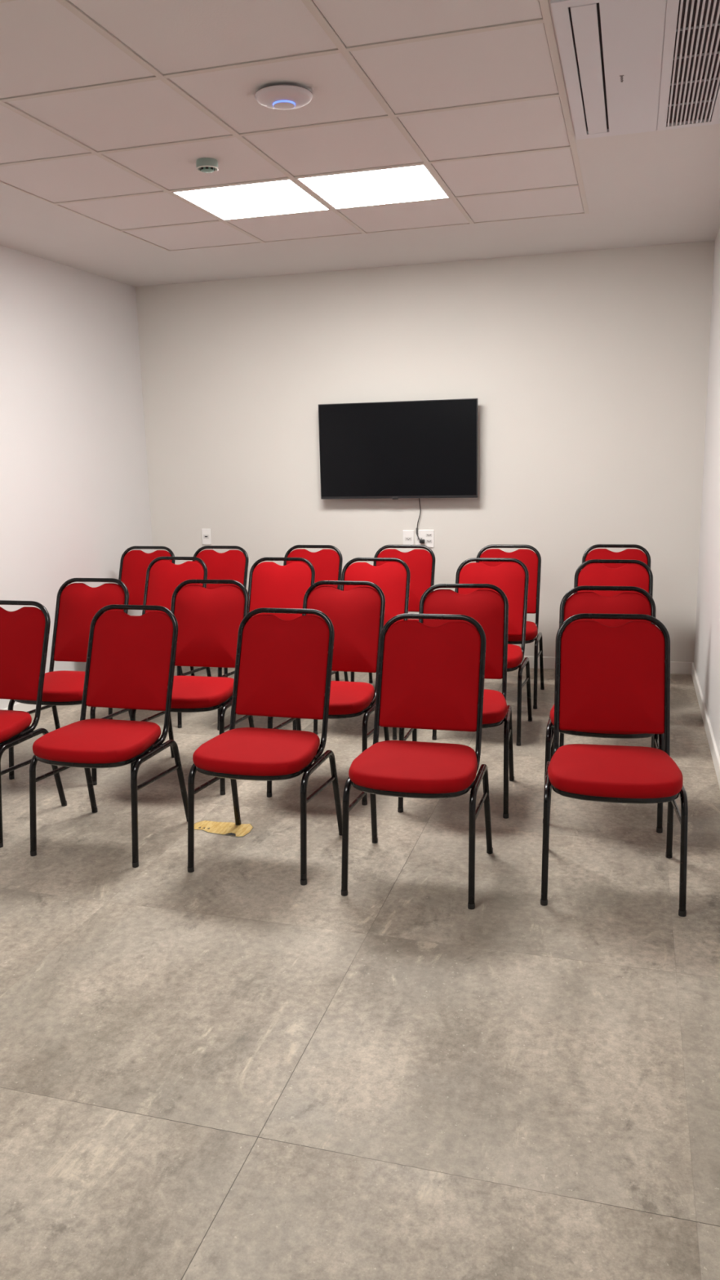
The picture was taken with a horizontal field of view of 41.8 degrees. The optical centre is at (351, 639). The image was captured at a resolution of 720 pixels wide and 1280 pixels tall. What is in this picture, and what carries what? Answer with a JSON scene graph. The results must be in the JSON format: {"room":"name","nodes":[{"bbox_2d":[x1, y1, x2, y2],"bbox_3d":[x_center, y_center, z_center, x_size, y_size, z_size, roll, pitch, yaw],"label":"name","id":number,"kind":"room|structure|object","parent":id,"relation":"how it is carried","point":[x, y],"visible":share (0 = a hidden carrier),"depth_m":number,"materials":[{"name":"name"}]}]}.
{"room":"meeting room","nodes":[
{"label":"meeting room","id":0,"kind":"room"},
{"bbox_2d":[0,244,153,709],"bbox_3d":[-2.860,-0.381,3.145,0.100,2.784,8.857,2,12,16],"label":"wall","id":1,"kind":"structure","parent":0,"point":[74,491],"depth_m":6.21,"materials":[{"name":"paint"}]},
{"bbox_2d":[2,702,44,711],"bbox_3d":[-2.774,0.943,3.393,0.014,0.086,8.843,2,12,16],"label":"baseboard","id":2,"kind":"structure","parent":1,"relation":"attached to","point":[18,706],"depth_m":5.85,"materials":[{"name":"white"}]},
{"bbox_2d":[0,666,719,1279],"bbox_3d":[-0.841,1.099,2.857,4.234,0.100,9.057,2,12,16],"label":"floor","id":3,"kind":"structure","parent":0,"point":[232,1067],"depth_m":2.62,"materials":[{"name":"tile"}]},
{"bbox_2d":[0,600,66,848],"bbox_3d":[-1.610,0.335,4.103,0.491,0.934,0.599,2,12,16],"label":"banquet chair","id":4,"kind":"object","parent":3,"relation":"on","point":[24,632],"visible":0.99,"depth_m":4.20,"materials":[{"name":"red fabric"}]},
{"bbox_2d":[8,577,131,785],"bbox_3d":[-1.419,0.188,4.801,0.491,0.934,0.599,2,12,14],"label":"banquet chair","id":5,"kind":"object","parent":3,"relation":"on","point":[77,603],"visible":0.56,"depth_m":4.93,"materials":[{"name":"red fabric"}]},
{"bbox_2d":[29,604,187,867],"bbox_3d":[-0.999,0.364,3.887,0.491,0.934,0.599,2,12,16],"label":"banquet chair","id":6,"kind":"object","parent":3,"relation":"on","point":[131,660],"visible":0.98,"depth_m":3.98,"materials":[{"name":"red fabric"}]},
{"bbox_2d":[118,546,182,673],"bbox_3d":[-1.486,-0.142,6.422,0.491,0.934,0.599,2,12,16],"label":"banquet chair","id":7,"kind":"object","parent":3,"relation":"on","point":[134,564],"visible":0.28,"depth_m":6.57,"materials":[{"name":"red fabric"}]},
{"bbox_2d":[108,556,211,728],"bbox_3d":[-1.156,-0.007,5.719,0.491,0.934,0.599,2,12,17],"label":"banquet chair","id":8,"kind":"object","parent":3,"relation":"on","point":[162,577],"visible":0.35,"depth_m":5.87,"materials":[{"name":"red fabric"}]},
{"bbox_2d":[130,579,254,795],"bbox_3d":[-0.773,0.207,4.627,0.491,0.934,0.599,1,12,14],"label":"banquet chair","id":9,"kind":"object","parent":3,"relation":"on","point":[209,621],"visible":0.66,"depth_m":4.74,"materials":[{"name":"red fabric"}]},
{"bbox_2d":[190,545,248,677],"bbox_3d":[-0.967,-0.134,6.318,0.491,0.934,0.599,2,12,17],"label":"banquet chair","id":10,"kind":"object","parent":3,"relation":"on","point":[233,565],"visible":0.25,"depth_m":6.45,"materials":[{"name":"red fabric"}]},
{"bbox_2d":[186,820,253,837],"bbox_3d":[-0.557,0.802,4.021,0.280,0.001,0.147,2,12,16],"label":"tape patch","id":11,"kind":"object","parent":3,"relation":"on","point":[227,828],"visible":0.98,"depth_m":4.02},
{"bbox_2d":[187,608,342,885],"bbox_3d":[-0.334,0.385,3.704,0.491,0.934,0.599,2,12,16],"label":"banquet chair","id":12,"kind":"object","parent":3,"relation":"on","point":[283,668],"visible":0.99,"depth_m":3.80,"materials":[{"name":"red fabric"}]},
{"bbox_2d":[217,557,315,730],"bbox_3d":[-0.481,0.015,5.531,0.491,0.934,0.599,2,12,16],"label":"banquet chair","id":13,"kind":"object","parent":3,"relation":"on","point":[271,584],"visible":0.45,"depth_m":5.67,"materials":[{"name":"red fabric"}]},
{"bbox_2d":[283,545,348,681],"bbox_3d":[-0.326,-0.129,6.216,0.491,0.934,0.599,2,12,17],"label":"banquet chair","id":14,"kind":"object","parent":3,"relation":"on","point":[326,563],"visible":0.26,"depth_m":6.34,"materials":[{"name":"red fabric"}]},
{"bbox_2d":[266,580,389,805],"bbox_3d":[-0.100,0.223,4.465,0.491,0.934,0.599,2,12,16],"label":"banquet chair","id":15,"kind":"object","parent":3,"relation":"on","point":[357,615],"visible":0.56,"depth_m":4.57,"materials":[{"name":"red fabric"}]},
{"bbox_2d":[313,557,410,740],"bbox_3d":[0.079,0.028,5.396,0.491,0.934,0.599,2,12,16],"label":"banquet chair","id":16,"kind":"object","parent":3,"relation":"on","point":[393,578],"visible":0.35,"depth_m":5.52,"materials":[{"name":"red fabric"}]},
{"bbox_2d":[350,544,435,683],"bbox_3d":[0.285,-0.116,6.074,0.491,0.934,0.599,2,12,16],"label":"banquet chair","id":17,"kind":"object","parent":3,"relation":"on","point":[420,563],"visible":0.27,"depth_m":6.19,"materials":[{"name":"red fabric"}]},
{"bbox_2d":[341,613,493,909],"bbox_3d":[0.253,0.414,3.489,0.491,0.934,0.599,2,12,15],"label":"banquet chair","id":18,"kind":"object","parent":3,"relation":"on","point":[428,677],"visible":1,"depth_m":3.59,"materials":[{"name":"red fabric"}]},
{"bbox_2d":[397,583,514,818],"bbox_3d":[0.483,0.250,4.264,0.491,0.934,0.599,1,12,12],"label":"banquet chair","id":19,"kind":"object","parent":3,"relation":"on","point":[489,608],"visible":0.41,"depth_m":4.38,"materials":[{"name":"red fabric"}]},
{"bbox_2d":[431,557,532,746],"bbox_3d":[0.738,0.043,5.242,0.491,0.934,0.599,2,12,17],"label":"banquet chair","id":20,"kind":"object","parent":3,"relation":"on","point":[513,579],"visible":0.41,"depth_m":5.35,"materials":[{"name":"red fabric"}]},
{"bbox_2d":[475,544,544,709],"bbox_3d":[0.951,-0.102,5.924,0.491,0.934,0.599,2,12,16],"label":"banquet chair","id":21,"kind":"object","parent":3,"relation":"on","point":[531,559],"visible":0.33,"depth_m":6.02,"materials":[{"name":"red fabric"}]},
{"bbox_2d":[543,586,664,832],"bbox_3d":[1.096,0.271,4.083,0.491,0.934,0.599,2,12,15],"label":"banquet chair","id":22,"kind":"object","parent":3,"relation":"on","point":[580,602],"visible":0.21,"depth_m":4.22,"materials":[{"name":"red fabric"}]},
{"bbox_2d":[559,559,653,747],"bbox_3d":[1.379,0.071,5.027,0.491,0.934,0.599,2,12,16],"label":"banquet chair","id":23,"kind":"object","parent":3,"relation":"on","point":[593,575],"visible":0.15,"depth_m":5.18,"materials":[{"name":"red fabric"}]},
{"bbox_2d":[540,613,688,916],"bbox_3d":[0.939,0.416,3.395,0.491,0.934,0.599,1,12,13],"label":"banquet chair","id":24,"kind":"object","parent":3,"relation":"on","point":[608,679],"visible":1,"depth_m":3.50,"materials":[{"name":"red fabric"}]},
{"bbox_2d":[582,544,650,568],"bbox_3d":[1.607,-0.090,5.785,0.491,0.934,0.599,2,12,16],"label":"banquet chair","id":25,"kind":"object","parent":3,"relation":"on","point":[597,553],"visible":0.11,"depth_m":5.94,"materials":[{"name":"red fabric"}]},
{"bbox_2d":[0,0,719,286],"bbox_3d":[-0.913,-1.735,2.277,4.234,0.120,9.057,2,12,16],"label":"ceiling","id":26,"kind":"structure","parent":0,"point":[662,187],"depth_m":3.82,"materials":[{"name":"paint"}]},
{"bbox_2d":[195,157,217,173],"bbox_3d":[-0.615,-2.018,4.021,0.093,0.044,0.093,2,12,16],"label":"smoke detector","id":27,"kind":"object","parent":26,"relation":"attached to","point":[206,165],"visible":1,"depth_m":3.99,"materials":[{"name":"grey plastic"}]},
{"bbox_2d":[171,171,330,220],"bbox_3d":[-0.481,-2.192,4.673,0.599,0.036,0.607,2,12,16],"label":"ceiling light","id":28,"kind":"object","parent":26,"relation":"attached to","point":[283,197],"visible":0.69,"depth_m":4.65,"materials":[{"name":"white plastic"}]},
{"bbox_2d":[254,84,312,110],"bbox_3d":[-0.234,-1.871,3.264,0.200,0.048,0.200,2,12,16],"label":"wireless access point","id":29,"kind":"object","parent":26,"relation":"attached to","point":[283,97],"visible":1,"depth_m":3.22,"materials":[{"name":"white plastic"}]},
{"bbox_2d":[0,0,589,251],"bbox_3d":[-0.890,-1.659,2.192,2.506,0.006,6.932,2,12,16],"label":"grid","id":30,"kind":"structure","parent":26,"relation":"attached to","point":[546,20],"depth_m":3.56,"materials":[{"name":"silver metal"}]},
{"bbox_2d":[296,164,449,208],"bbox_3d":[0.118,-2.171,4.498,0.599,0.036,0.607,2,12,16],"label":"ceiling light","id":31,"kind":"object","parent":26,"relation":"attached to","point":[416,183],"visible":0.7,"depth_m":4.47,"materials":[{"name":"white plastic"}]},
{"bbox_2d":[550,0,719,139],"bbox_3d":[0.993,-1.887,3.129,0.551,0.017,1.264,2,12,16],"label":"air conditioner","id":32,"kind":"object","parent":26,"relation":"attached to","point":[629,66],"visible":1,"depth_m":3.05,"materials":[{"name":"white plastic"}]},
{"bbox_2d":[666,0,719,126],"bbox_3d":[1.143,-1.888,3.113,0.164,0.014,1.138,2,12,16],"label":"grille","id":33,"kind":"object","parent":32,"relation":"attached to","point":[693,58],"depth_m":3.08,"materials":[{"name":"grey"}]},
{"bbox_2d":[135,240,714,662],"bbox_3d":[0.378,-1.205,6.774,4.234,2.784,0.100,2,12,16],"label":"wall","id":34,"kind":"structure","parent":0,"point":[587,371],"depth_m":6.52,"materials":[{"name":"paint"}]},
{"bbox_2d":[201,528,211,544],"bbox_3d":[-1.115,-0.793,7.247,0.074,0.122,0.011,2,12,16],"label":"wall outlet","id":35,"kind":"object","parent":34,"relation":"attached to","point":[206,533],"visible":1,"depth_m":7.24,"materials":[{"name":"white plastic"}]},
{"bbox_2d":[203,534,208,538],"bbox_3d":[-1.116,-0.794,7.243,0.045,0.030,0.003,2,12,16],"label":"socket","id":36,"kind":"object","parent":35,"relation":"attached to","point":[205,536],"depth_m":7.24,"materials":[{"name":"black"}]},
{"bbox_2d":[318,398,478,499],"bbox_3d":[0.329,-1.333,6.651,1.135,0.673,0.107,2,12,16],"label":"television","id":37,"kind":"object","parent":34,"relation":"attached to","point":[424,448],"visible":1,"depth_m":6.59,"materials":[{"name":"black plastic"}]},
{"bbox_2d":[415,497,424,542],"bbox_3d":[0.487,-0.875,6.726,0.064,0.368,0.047,2,12,16],"label":"power cord","id":38,"kind":"object","parent":37,"relation":"hanging from","point":[416,531],"visible":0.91,"depth_m":6.74,"materials":[{"name":"black plastic"}]},
{"bbox_2d":[403,530,413,545],"bbox_3d":[0.411,-0.735,6.804,0.081,0.113,0.011,2,12,16],"label":"wall outlet","id":39,"kind":"object","parent":34,"relation":"attached to","point":[408,535],"visible":0.8,"depth_m":6.80,"materials":[{"name":"white plastic"}]},
{"bbox_2d":[404,537,411,541],"bbox_3d":[0.410,-0.728,6.802,0.050,0.026,0.003,2,12,16],"label":"socket","id":40,"kind":"object","parent":39,"relation":"attached to","point":[406,539],"depth_m":6.80,"materials":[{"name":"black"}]},
{"bbox_2d":[415,529,434,547],"bbox_3d":[0.526,-0.727,6.771,0.136,0.126,0.011,2,12,16],"label":"wall outlet","id":41,"kind":"object","parent":34,"relation":"attached to","point":[428,535],"visible":0.94,"depth_m":6.76,"materials":[{"name":"white plastic"}]},
{"bbox_2d":[520,655,693,674],"bbox_3d":[0.395,0.128,6.990,4.034,0.086,0.014,2,12,16],"label":"baseboard","id":42,"kind":"structure","parent":34,"relation":"attached to","point":[676,667],"depth_m":6.46,"materials":[{"name":"white"}]},
{"bbox_2d":[693,228,719,755],"bbox_3d":[1.107,-0.245,1.991,0.100,2.784,8.857,2,12,16],"label":"wall","id":43,"kind":"structure","parent":0,"point":[707,641],"depth_m":5.49,"materials":[{"name":"paint"}]},
{"bbox_2d":[691,662,719,787],"bbox_3d":[1.083,1.075,2.270,0.014,0.086,8.843,2,12,16],"label":"baseboard","id":44,"kind":"structure","parent":43,"relation":"attached to","point":[711,740],"depth_m":5.11,"materials":[{"name":"white"}]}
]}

